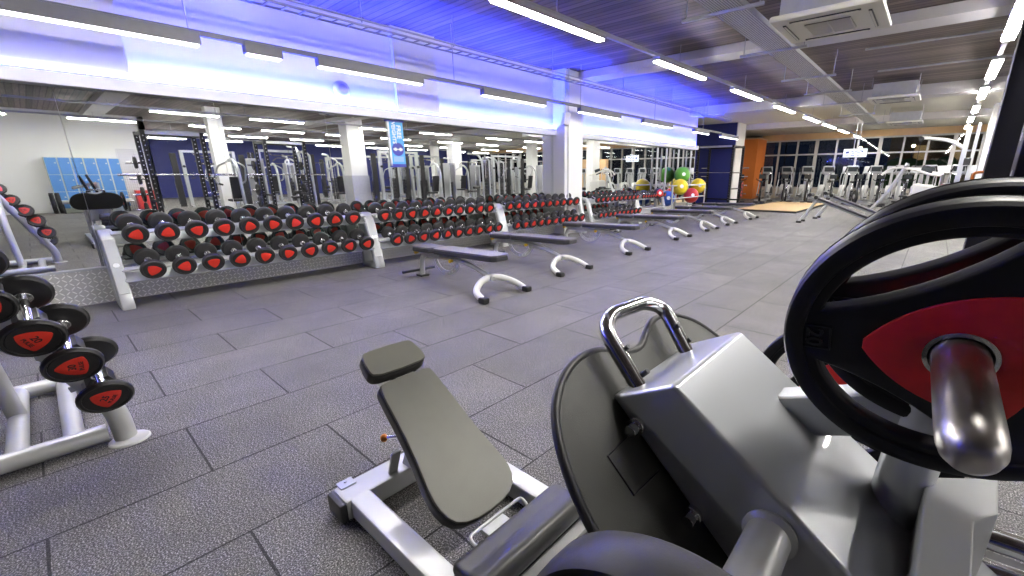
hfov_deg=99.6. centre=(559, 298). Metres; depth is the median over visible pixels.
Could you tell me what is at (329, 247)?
dumbbell
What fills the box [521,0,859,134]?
trunk
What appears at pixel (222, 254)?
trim
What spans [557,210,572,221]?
dumbbell
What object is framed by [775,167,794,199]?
trainer
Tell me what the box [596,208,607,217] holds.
dumbbell
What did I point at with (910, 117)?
air conditioner
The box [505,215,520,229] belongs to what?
dumbbell
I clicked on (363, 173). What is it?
mirror panel
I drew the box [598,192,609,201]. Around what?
dumbbell
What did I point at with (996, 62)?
pendant lamp
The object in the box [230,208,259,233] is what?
dumbbell
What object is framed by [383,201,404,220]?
dumbbell
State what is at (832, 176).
exercise bike
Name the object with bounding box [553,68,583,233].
column
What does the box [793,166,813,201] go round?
trainer
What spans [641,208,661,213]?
tray
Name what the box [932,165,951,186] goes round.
trainer
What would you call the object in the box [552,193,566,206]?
dumbbell
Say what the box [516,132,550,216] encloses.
mirror panel
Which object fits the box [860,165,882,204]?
trainer
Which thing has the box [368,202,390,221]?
dumbbell
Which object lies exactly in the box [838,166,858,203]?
trainer
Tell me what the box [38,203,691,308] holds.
baseboard
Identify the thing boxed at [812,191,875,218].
bench
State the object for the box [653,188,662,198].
medicine ball
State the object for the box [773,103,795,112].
pendant lamp
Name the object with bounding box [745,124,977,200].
wall
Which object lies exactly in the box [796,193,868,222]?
bench
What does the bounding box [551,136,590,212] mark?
mirror panel
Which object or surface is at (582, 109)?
pendant lamp
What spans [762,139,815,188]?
window
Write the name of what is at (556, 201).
dumbbell
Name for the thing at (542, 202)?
dumbbell
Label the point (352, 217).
dumbbell
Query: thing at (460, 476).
cushion
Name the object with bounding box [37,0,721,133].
trunk
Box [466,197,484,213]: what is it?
dumbbell
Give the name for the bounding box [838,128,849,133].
pendant lamp
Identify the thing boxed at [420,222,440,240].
dumbbell
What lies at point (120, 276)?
dumbbell rack
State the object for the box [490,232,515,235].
cushion
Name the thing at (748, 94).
diffuser
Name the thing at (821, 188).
trainer
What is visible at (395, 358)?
cushion
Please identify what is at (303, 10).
cable tray
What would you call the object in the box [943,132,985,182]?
window
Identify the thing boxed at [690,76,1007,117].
beam
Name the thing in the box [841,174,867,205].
exercise bike
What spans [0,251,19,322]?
dumbbell
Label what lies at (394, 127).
hanging banner
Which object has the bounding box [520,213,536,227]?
dumbbell
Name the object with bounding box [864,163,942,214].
exercise machine
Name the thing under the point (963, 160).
cable machine
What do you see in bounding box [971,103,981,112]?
pendant lamp
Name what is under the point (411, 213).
dumbbell
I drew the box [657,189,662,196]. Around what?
print
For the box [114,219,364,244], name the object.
tray
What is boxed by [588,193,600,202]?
dumbbell
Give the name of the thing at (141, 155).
mirror panel
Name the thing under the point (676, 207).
bench
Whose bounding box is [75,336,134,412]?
dumbbell
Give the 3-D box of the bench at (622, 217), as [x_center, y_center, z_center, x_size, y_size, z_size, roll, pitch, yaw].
[1.962,-1.639,9.499,1.730,0.468,0.725,13,21,38]
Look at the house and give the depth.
30.80 m
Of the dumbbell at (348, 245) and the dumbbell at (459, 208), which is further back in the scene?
the dumbbell at (459, 208)
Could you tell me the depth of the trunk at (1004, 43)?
6.86 m
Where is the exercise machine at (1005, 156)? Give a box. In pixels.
[938,16,1023,570]
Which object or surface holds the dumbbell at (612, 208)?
on the dumbbell rack at (588, 201)
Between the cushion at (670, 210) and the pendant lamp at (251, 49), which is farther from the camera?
the cushion at (670, 210)
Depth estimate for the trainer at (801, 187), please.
22.16 m
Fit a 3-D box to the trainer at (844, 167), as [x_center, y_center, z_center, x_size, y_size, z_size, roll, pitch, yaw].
[14.193,-5.733,21.453,0.600,1.665,1.630,14,21,40]
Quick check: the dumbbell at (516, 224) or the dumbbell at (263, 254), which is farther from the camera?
the dumbbell at (516, 224)
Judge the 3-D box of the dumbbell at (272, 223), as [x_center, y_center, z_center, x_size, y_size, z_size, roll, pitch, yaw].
[-3.534,-0.968,5.224,0.371,0.287,0.202,13,21,38]
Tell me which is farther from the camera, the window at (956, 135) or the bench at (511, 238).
the window at (956, 135)
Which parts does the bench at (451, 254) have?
leg, foot frame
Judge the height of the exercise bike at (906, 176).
1.286 m
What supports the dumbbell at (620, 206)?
on the dumbbell rack at (588, 201)
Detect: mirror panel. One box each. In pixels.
[0,80,104,277]
[51,85,242,265]
[213,102,340,250]
[324,113,414,237]
[406,121,471,230]
[467,127,517,220]
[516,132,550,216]
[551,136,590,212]
[590,140,621,208]
[620,143,647,206]
[645,145,672,205]
[670,148,694,202]
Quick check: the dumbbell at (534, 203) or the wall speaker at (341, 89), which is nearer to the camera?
the wall speaker at (341, 89)
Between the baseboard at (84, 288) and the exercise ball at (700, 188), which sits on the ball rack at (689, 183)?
the exercise ball at (700, 188)
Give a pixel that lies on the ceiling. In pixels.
(482, 25)
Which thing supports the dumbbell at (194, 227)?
on the dumbbell rack at (120, 276)
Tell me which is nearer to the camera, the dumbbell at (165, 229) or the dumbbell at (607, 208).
the dumbbell at (165, 229)
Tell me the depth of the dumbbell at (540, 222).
8.63 m
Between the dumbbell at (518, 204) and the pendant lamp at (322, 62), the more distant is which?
the dumbbell at (518, 204)
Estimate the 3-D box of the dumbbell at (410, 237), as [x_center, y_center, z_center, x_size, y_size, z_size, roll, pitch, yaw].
[-2.337,-0.978,6.529,0.350,0.273,0.194,13,21,38]
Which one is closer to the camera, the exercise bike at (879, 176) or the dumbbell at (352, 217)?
the dumbbell at (352, 217)
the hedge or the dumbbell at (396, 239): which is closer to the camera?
the dumbbell at (396, 239)
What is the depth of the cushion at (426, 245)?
5.48 m
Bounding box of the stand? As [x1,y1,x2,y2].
[0,283,150,474]
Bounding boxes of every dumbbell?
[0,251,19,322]
[0,275,68,356]
[39,303,105,382]
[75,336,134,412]
[115,213,149,243]
[133,248,166,278]
[147,212,180,240]
[165,245,196,273]
[177,210,208,237]
[194,242,224,270]
[205,209,234,235]
[221,240,250,266]
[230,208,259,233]
[246,238,274,263]
[254,207,282,231]
[270,235,297,260]
[277,206,303,229]
[292,233,318,257]
[298,205,323,227]
[312,232,337,254]
[317,204,342,226]
[331,230,356,252]
[336,203,360,224]
[349,228,373,249]
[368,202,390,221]
[381,226,402,245]
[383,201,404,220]
[395,225,416,243]
[396,201,417,219]
[408,224,428,242]
[409,200,429,218]
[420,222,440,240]
[422,199,441,217]
[432,221,452,238]
[433,199,453,216]
[444,220,463,237]
[445,198,463,215]
[455,198,474,214]
[455,219,473,235]
[465,218,483,234]
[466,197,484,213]
[475,197,493,212]
[475,217,493,233]
[484,217,502,231]
[496,196,513,210]
[505,196,521,209]
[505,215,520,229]
[512,214,528,228]
[513,195,530,209]
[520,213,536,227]
[522,195,537,208]
[528,213,544,226]
[529,194,545,207]
[536,212,551,225]
[537,194,552,207]
[543,211,558,224]
[544,194,559,206]
[550,211,565,223]
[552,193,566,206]
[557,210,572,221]
[558,193,572,205]
[564,209,578,221]
[569,193,579,204]
[570,209,584,220]
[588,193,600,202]
[592,208,602,217]
[593,192,605,202]
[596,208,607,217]
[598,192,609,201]
[601,207,612,216]
[603,192,614,201]
[606,207,616,216]
[608,192,618,200]
[610,206,621,213]
[612,191,622,200]
[615,206,625,213]
[617,191,627,200]
[619,205,629,213]
[621,191,631,199]
[623,205,633,213]
[625,191,635,199]
[627,204,637,213]
[629,191,639,199]
[631,204,641,212]
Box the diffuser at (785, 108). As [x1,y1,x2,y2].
[774,106,794,112]
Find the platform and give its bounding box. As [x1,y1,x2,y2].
[736,201,824,213]
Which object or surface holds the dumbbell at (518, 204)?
on the dumbbell rack at (508, 227)
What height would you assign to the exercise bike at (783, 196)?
1.286 m
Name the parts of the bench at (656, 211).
foot frame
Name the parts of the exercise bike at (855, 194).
frame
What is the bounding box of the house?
[888,134,982,180]
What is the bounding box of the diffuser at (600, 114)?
[578,112,619,119]
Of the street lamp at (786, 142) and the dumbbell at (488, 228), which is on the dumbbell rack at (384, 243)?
the dumbbell at (488, 228)
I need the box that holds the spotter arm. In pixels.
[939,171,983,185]
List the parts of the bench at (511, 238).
leg, foot frame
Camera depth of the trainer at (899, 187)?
18.58 m
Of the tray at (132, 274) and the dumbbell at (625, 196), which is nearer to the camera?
the tray at (132, 274)
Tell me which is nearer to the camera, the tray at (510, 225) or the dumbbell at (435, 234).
the dumbbell at (435, 234)
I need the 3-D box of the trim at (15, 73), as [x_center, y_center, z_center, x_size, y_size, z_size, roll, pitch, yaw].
[-2.174,-2.902,6.917,0.110,0.125,21.420,13,21,38]
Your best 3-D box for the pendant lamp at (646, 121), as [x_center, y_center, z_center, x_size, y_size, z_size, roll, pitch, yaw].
[2.532,-4.537,11.140,0.100,0.128,1.566,13,21,38]
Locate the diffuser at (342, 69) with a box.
[318,66,421,85]
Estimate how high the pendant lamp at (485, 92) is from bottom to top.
0.128 m
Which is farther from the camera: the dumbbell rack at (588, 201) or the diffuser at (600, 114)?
the dumbbell rack at (588, 201)
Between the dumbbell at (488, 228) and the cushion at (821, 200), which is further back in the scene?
the cushion at (821, 200)
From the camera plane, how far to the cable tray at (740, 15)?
6.03 m
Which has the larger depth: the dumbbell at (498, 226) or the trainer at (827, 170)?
the trainer at (827, 170)
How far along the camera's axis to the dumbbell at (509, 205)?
8.05 m
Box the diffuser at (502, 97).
[482,95,545,106]
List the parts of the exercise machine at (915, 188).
arm rail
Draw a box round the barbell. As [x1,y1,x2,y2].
[694,172,740,173]
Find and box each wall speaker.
[333,80,349,98]
[561,112,570,125]
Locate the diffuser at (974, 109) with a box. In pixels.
[971,106,979,112]
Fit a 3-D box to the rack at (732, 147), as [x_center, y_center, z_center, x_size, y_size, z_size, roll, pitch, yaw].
[6.635,-5.157,18.125,2.017,2.420,1.500,13,21,38]
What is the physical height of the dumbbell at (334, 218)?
0.287 m
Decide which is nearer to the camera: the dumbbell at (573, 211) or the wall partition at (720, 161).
the dumbbell at (573, 211)
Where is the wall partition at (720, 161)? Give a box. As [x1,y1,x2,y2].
[693,122,737,202]
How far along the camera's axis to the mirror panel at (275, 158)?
5.52 m
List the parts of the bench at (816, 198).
leg, leg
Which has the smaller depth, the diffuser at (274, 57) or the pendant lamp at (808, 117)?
the diffuser at (274, 57)
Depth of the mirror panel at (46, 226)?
4.08 m
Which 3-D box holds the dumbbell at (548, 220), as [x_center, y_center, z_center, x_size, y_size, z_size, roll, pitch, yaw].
[-0.328,-1.642,8.825,0.343,0.267,0.189,13,21,38]
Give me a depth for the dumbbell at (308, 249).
5.47 m
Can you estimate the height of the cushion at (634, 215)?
0.052 m
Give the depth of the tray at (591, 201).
10.40 m
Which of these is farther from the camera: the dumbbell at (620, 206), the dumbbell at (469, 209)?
the dumbbell at (620, 206)
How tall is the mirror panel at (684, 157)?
1.728 m
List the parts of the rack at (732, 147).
post, post, post, post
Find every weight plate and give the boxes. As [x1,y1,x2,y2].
[763,334,880,461]
[784,194,1023,481]
[827,176,1023,416]
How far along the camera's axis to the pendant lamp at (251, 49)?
4.57 m
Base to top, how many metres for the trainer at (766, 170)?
1.665 m
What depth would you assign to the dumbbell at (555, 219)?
8.96 m
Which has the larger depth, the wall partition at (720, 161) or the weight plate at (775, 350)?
the wall partition at (720, 161)
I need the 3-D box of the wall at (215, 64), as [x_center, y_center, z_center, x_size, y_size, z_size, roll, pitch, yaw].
[-2.296,-2.464,7.103,0.270,3.380,21.550,13,21,38]
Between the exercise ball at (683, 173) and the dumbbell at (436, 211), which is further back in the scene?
the exercise ball at (683, 173)
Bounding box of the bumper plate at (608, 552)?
[537,530,731,575]
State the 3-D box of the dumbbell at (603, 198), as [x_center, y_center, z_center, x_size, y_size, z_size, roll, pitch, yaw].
[0.938,-2.428,10.302,0.301,0.235,0.166,13,21,38]
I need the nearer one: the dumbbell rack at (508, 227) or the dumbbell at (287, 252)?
the dumbbell at (287, 252)
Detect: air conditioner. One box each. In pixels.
[769,0,891,43]
[867,73,922,104]
[886,107,924,125]
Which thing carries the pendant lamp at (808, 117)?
hanging from the trunk at (609, 36)
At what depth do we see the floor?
2.83 m
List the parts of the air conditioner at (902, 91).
casing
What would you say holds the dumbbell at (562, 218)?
on the dumbbell rack at (508, 227)
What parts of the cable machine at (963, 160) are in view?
overhead arm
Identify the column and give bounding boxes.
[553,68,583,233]
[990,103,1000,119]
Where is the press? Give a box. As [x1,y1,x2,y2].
[328,296,1023,575]
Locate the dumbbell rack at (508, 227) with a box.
[494,200,586,245]
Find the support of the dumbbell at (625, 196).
on the dumbbell rack at (588, 201)
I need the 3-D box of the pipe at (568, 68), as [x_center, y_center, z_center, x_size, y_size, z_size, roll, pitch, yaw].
[0.179,-3.245,9.260,0.033,3.080,0.033,-8,18,-26]
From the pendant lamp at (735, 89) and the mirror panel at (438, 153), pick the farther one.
the pendant lamp at (735, 89)
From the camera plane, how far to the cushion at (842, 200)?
12.52 m
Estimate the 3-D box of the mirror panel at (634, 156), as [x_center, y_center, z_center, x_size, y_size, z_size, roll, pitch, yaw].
[2.087,-3.447,12.128,0.012,1.728,1.396,13,21,38]
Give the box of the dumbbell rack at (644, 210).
[630,194,665,223]
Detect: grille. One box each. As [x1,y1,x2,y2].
[804,16,856,26]
[804,17,856,35]
[883,99,904,102]
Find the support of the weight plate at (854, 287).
on the press
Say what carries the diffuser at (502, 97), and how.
attached to the pendant lamp at (485, 92)
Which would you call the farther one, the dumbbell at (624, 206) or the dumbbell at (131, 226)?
the dumbbell at (624, 206)
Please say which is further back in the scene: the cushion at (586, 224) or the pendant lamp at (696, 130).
the pendant lamp at (696, 130)
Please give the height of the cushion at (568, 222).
0.032 m
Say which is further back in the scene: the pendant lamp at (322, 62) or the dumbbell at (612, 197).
the dumbbell at (612, 197)
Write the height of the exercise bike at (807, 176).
1.286 m
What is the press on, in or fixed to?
on the floor
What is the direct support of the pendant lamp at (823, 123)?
hanging from the trunk at (609, 36)
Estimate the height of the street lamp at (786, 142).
4.680 m
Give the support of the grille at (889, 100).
attached to the air conditioner at (902, 91)
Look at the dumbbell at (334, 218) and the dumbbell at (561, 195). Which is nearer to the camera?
the dumbbell at (334, 218)
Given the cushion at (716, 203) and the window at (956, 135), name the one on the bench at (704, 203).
the cushion at (716, 203)
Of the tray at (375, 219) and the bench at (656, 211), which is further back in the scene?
the bench at (656, 211)
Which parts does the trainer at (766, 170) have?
frame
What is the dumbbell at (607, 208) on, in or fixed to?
on the dumbbell rack at (588, 201)
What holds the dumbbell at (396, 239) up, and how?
on the dumbbell rack at (384, 243)
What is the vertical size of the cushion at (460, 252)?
0.052 m
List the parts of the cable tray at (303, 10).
hanger rod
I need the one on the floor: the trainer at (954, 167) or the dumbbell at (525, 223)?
the trainer at (954, 167)
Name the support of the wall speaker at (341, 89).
attached to the wall at (215, 64)
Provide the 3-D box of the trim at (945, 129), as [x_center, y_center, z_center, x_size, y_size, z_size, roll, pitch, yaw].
[22.089,-6.476,15.489,28.000,0.300,0.050,13,21,38]
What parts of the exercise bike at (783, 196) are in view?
frame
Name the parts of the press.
lock knob, floor rail, floor rail, grab handle, link rod, link rod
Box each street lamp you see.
[780,142,787,184]
[853,147,861,187]
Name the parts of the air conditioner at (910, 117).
casing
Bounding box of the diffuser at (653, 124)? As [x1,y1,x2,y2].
[642,123,670,128]
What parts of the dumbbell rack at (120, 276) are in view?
frame, tier rail, tier rail, frame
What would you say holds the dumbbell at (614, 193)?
on the dumbbell rack at (588, 201)
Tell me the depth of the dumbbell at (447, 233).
6.99 m
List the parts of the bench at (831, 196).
leg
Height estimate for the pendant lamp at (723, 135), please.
0.128 m
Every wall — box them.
[0,0,697,264]
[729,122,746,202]
[741,139,766,198]
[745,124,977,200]
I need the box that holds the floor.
[0,198,1023,575]
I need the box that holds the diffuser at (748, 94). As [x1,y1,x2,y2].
[731,90,761,100]
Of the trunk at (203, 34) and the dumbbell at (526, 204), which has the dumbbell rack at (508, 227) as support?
the dumbbell at (526, 204)
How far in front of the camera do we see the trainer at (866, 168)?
20.76 m
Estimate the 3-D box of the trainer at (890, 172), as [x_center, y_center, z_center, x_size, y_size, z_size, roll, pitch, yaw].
[15.570,-5.412,20.343,0.600,1.665,1.630,13,21,38]
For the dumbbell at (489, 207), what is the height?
0.274 m
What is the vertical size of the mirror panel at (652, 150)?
1.728 m
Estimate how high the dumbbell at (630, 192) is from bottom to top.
0.235 m
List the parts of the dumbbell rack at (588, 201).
frame, frame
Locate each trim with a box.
[0,63,698,149]
[32,202,685,276]
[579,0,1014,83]
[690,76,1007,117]
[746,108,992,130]
[763,124,987,140]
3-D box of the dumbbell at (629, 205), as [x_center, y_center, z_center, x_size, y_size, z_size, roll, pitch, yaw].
[1.901,-2.368,11.352,0.301,0.235,0.166,13,21,38]
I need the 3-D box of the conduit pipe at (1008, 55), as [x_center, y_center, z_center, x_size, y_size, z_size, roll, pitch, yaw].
[10.853,-3.666,5.358,11.300,0.036,0.036,13,21,38]
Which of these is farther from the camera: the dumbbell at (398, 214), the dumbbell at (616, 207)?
the dumbbell at (616, 207)
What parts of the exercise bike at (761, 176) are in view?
frame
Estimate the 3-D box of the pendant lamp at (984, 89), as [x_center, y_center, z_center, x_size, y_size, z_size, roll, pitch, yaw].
[9.841,-4.804,10.021,0.160,0.078,1.893,13,21,39]
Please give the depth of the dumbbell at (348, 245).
5.83 m
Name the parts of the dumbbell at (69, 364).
handle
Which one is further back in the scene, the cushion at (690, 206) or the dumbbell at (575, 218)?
the cushion at (690, 206)
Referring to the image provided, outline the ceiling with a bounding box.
[295,0,1018,135]
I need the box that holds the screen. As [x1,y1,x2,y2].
[842,108,867,157]
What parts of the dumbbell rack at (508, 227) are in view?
frame, frame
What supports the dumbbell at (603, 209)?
on the dumbbell rack at (588, 201)
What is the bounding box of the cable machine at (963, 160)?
[904,120,995,182]
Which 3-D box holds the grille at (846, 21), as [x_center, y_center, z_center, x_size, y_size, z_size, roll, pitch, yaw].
[2.770,-2.793,4.409,0.400,0.008,0.400,13,21,38]
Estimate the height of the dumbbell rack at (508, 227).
0.777 m
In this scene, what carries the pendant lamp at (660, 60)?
hanging from the trunk at (609, 36)
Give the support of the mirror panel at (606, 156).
attached to the wall at (215, 64)
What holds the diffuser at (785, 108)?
attached to the pendant lamp at (777, 105)
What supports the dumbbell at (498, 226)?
on the dumbbell rack at (384, 243)
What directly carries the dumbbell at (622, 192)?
on the dumbbell rack at (588, 201)
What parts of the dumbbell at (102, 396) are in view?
handle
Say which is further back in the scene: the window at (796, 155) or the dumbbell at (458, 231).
the window at (796, 155)
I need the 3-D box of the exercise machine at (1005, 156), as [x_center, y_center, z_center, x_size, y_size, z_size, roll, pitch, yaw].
[1.865,-0.217,1.433,1.100,2.220,1.620,13,21,38]
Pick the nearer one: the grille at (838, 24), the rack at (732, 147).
the grille at (838, 24)
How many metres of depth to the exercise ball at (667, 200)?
12.84 m
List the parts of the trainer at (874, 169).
swing arm, frame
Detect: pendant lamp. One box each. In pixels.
[0,0,201,47]
[242,41,282,61]
[315,55,423,85]
[480,87,546,106]
[489,0,605,41]
[577,106,621,119]
[641,118,672,128]
[652,56,706,79]
[692,128,709,134]
[719,133,738,139]
[730,86,762,100]
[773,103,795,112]
[803,115,820,122]
[822,122,836,128]
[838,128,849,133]
[967,115,975,121]
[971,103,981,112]
[976,84,990,99]
[984,55,1005,79]
[1000,0,1023,41]
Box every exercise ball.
[659,191,674,205]
[673,179,687,194]
[674,167,689,180]
[683,188,698,202]
[690,178,705,192]
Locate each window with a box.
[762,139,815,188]
[809,136,879,189]
[870,133,954,190]
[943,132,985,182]
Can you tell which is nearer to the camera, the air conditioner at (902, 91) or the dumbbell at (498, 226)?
the dumbbell at (498, 226)
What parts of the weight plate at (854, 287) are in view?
number frame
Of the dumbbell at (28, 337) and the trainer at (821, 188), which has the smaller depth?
the dumbbell at (28, 337)
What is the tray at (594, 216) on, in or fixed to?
on the dumbbell rack at (588, 201)
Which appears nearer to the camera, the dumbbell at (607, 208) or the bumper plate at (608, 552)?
the bumper plate at (608, 552)
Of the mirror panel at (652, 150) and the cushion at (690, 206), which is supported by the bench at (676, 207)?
the cushion at (690, 206)
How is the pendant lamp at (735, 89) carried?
hanging from the trunk at (609, 36)
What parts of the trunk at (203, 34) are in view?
hanger rod, hanger rod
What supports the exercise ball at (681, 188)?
on the ball rack at (689, 183)
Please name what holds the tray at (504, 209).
on the dumbbell rack at (508, 227)
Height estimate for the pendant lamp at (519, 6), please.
0.078 m
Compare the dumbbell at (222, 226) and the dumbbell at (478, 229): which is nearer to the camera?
the dumbbell at (222, 226)
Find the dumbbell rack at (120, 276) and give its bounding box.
[96,212,381,310]
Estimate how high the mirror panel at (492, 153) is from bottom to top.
1.728 m
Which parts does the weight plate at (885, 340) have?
number frame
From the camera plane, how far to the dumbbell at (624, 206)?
11.17 m
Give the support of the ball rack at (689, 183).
on the floor
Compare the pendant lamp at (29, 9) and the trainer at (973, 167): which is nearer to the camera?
the pendant lamp at (29, 9)
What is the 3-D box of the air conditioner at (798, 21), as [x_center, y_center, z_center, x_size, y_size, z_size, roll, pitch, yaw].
[2.770,-3.087,4.324,0.950,0.637,0.950,13,21,38]
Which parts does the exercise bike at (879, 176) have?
frame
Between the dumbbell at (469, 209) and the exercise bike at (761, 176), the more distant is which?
the exercise bike at (761, 176)
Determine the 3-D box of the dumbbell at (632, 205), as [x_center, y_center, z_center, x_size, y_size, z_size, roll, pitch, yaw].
[2.030,-2.410,11.500,0.301,0.235,0.167,13,21,38]
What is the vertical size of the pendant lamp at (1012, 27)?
0.078 m
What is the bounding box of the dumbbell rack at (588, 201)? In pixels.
[582,197,640,228]
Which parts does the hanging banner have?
rail, pale panel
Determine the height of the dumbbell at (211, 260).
0.287 m
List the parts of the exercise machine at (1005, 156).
post, post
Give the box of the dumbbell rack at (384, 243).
[364,203,506,266]
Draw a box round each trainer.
[754,167,774,200]
[772,166,794,201]
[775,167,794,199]
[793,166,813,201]
[795,171,813,199]
[812,168,832,200]
[813,166,835,202]
[836,166,854,201]
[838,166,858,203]
[857,166,870,202]
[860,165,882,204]
[881,166,897,202]
[885,165,909,205]
[906,167,923,194]
[917,165,937,186]
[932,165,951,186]
[946,165,967,182]
[963,165,977,179]
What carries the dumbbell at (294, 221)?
on the dumbbell rack at (120, 276)
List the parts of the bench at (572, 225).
leg, foot frame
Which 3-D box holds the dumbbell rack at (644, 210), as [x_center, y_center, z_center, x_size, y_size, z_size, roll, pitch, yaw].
[2.542,-2.613,12.299,0.433,0.775,1.585,13,21,38]
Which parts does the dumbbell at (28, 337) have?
handle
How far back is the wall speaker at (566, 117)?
8.87 m
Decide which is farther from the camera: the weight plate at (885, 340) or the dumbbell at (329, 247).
the dumbbell at (329, 247)
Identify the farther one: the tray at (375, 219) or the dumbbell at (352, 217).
the tray at (375, 219)
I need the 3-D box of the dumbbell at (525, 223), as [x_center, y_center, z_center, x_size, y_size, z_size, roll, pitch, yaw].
[-0.758,-1.499,8.332,0.343,0.268,0.190,13,21,38]
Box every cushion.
[362,340,424,375]
[380,368,512,522]
[412,243,443,248]
[433,246,507,257]
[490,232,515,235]
[510,233,576,240]
[562,221,584,223]
[582,222,639,226]
[633,214,683,216]
[667,209,712,211]
[690,206,732,207]
[716,203,754,203]
[819,198,868,216]
[834,196,875,211]
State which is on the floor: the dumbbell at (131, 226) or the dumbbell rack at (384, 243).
the dumbbell rack at (384, 243)
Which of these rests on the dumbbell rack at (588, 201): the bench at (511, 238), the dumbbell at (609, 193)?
the dumbbell at (609, 193)
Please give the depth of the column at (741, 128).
18.69 m
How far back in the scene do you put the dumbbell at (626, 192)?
11.28 m
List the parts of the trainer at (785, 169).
frame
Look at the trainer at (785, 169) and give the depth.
21.25 m
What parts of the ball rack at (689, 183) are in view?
post, post, post, post, post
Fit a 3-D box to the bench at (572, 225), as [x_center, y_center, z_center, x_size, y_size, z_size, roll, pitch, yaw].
[0.727,-1.164,7.862,1.730,0.468,0.725,13,21,38]
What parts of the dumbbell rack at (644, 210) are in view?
tier rail, frame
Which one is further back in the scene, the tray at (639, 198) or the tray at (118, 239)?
the tray at (639, 198)
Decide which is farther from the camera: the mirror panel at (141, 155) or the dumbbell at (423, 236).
the dumbbell at (423, 236)
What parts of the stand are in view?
cradle arm, foot plate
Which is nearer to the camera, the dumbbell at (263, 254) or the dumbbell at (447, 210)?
the dumbbell at (263, 254)
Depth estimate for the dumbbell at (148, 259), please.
4.38 m
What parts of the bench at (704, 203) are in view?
foot frame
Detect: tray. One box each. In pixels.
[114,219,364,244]
[125,244,374,282]
[241,0,731,121]
[373,209,496,222]
[380,229,502,248]
[503,203,579,211]
[507,220,585,231]
[586,213,638,219]
[589,199,631,203]
[638,197,661,199]
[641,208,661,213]
[681,0,884,124]
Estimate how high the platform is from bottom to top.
0.075 m
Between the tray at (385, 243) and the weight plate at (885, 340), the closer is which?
the weight plate at (885, 340)
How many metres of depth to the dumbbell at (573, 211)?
9.62 m
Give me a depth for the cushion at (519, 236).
6.11 m
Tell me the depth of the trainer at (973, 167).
18.53 m
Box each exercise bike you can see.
[753,174,767,203]
[778,174,790,201]
[800,174,812,202]
[819,174,839,202]
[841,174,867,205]
[868,174,886,206]
[897,174,915,200]
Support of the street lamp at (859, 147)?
on the terrain
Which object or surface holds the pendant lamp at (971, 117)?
hanging from the trunk at (1004, 43)
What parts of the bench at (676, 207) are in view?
foot frame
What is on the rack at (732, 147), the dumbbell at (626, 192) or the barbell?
the barbell
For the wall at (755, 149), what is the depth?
23.53 m
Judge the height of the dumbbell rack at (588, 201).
0.777 m
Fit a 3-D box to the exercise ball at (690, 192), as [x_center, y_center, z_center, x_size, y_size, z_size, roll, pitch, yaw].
[4.376,-3.457,14.389,0.490,0.489,0.489,13,21,38]
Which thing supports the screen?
hanging from the ceiling
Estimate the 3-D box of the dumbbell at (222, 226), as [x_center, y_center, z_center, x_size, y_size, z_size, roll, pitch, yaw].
[-3.843,-0.865,4.871,0.371,0.287,0.201,13,21,38]
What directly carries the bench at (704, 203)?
on the floor
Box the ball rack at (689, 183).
[653,147,705,214]
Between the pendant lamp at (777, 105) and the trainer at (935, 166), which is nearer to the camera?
the pendant lamp at (777, 105)
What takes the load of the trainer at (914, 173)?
on the floor
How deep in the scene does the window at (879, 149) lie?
20.37 m
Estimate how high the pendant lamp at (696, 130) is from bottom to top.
0.128 m
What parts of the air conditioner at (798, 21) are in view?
casing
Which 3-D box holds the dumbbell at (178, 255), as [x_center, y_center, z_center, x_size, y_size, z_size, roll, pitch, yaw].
[-4.041,-0.420,4.592,0.370,0.287,0.203,13,21,38]
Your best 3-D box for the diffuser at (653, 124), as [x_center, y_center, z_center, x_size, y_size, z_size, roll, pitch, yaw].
[2.532,-4.485,11.155,0.070,0.020,1.526,13,21,38]
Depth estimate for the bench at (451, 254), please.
5.00 m
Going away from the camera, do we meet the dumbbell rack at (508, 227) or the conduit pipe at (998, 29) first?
the conduit pipe at (998, 29)
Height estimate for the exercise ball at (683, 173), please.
0.499 m
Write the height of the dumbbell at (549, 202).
0.267 m
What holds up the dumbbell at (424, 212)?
on the dumbbell rack at (384, 243)
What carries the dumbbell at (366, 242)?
on the dumbbell rack at (120, 276)
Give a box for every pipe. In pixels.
[567,68,569,208]
[865,28,1003,50]
[878,54,1012,71]
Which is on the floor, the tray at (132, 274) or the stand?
the stand
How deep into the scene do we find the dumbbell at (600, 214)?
10.15 m
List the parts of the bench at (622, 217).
foot frame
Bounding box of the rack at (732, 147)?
[692,145,748,206]
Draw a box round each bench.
[402,243,531,303]
[490,232,592,276]
[562,221,650,255]
[610,214,691,239]
[646,209,719,231]
[673,206,737,225]
[701,202,758,219]
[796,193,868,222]
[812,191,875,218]
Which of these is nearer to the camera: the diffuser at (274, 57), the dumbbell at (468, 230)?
the diffuser at (274, 57)
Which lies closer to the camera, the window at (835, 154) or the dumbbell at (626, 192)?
the dumbbell at (626, 192)
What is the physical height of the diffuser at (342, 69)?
0.020 m
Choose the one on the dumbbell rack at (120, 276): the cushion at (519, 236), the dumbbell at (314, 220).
the dumbbell at (314, 220)
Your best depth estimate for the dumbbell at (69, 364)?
1.89 m
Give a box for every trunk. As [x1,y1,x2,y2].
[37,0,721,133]
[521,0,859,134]
[967,41,1008,123]
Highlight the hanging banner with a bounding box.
[385,119,405,166]
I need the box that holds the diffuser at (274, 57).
[246,53,280,61]
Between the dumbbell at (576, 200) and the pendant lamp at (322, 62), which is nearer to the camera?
the pendant lamp at (322, 62)
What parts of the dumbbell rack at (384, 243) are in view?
frame, tier rail, frame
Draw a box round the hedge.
[876,156,957,188]

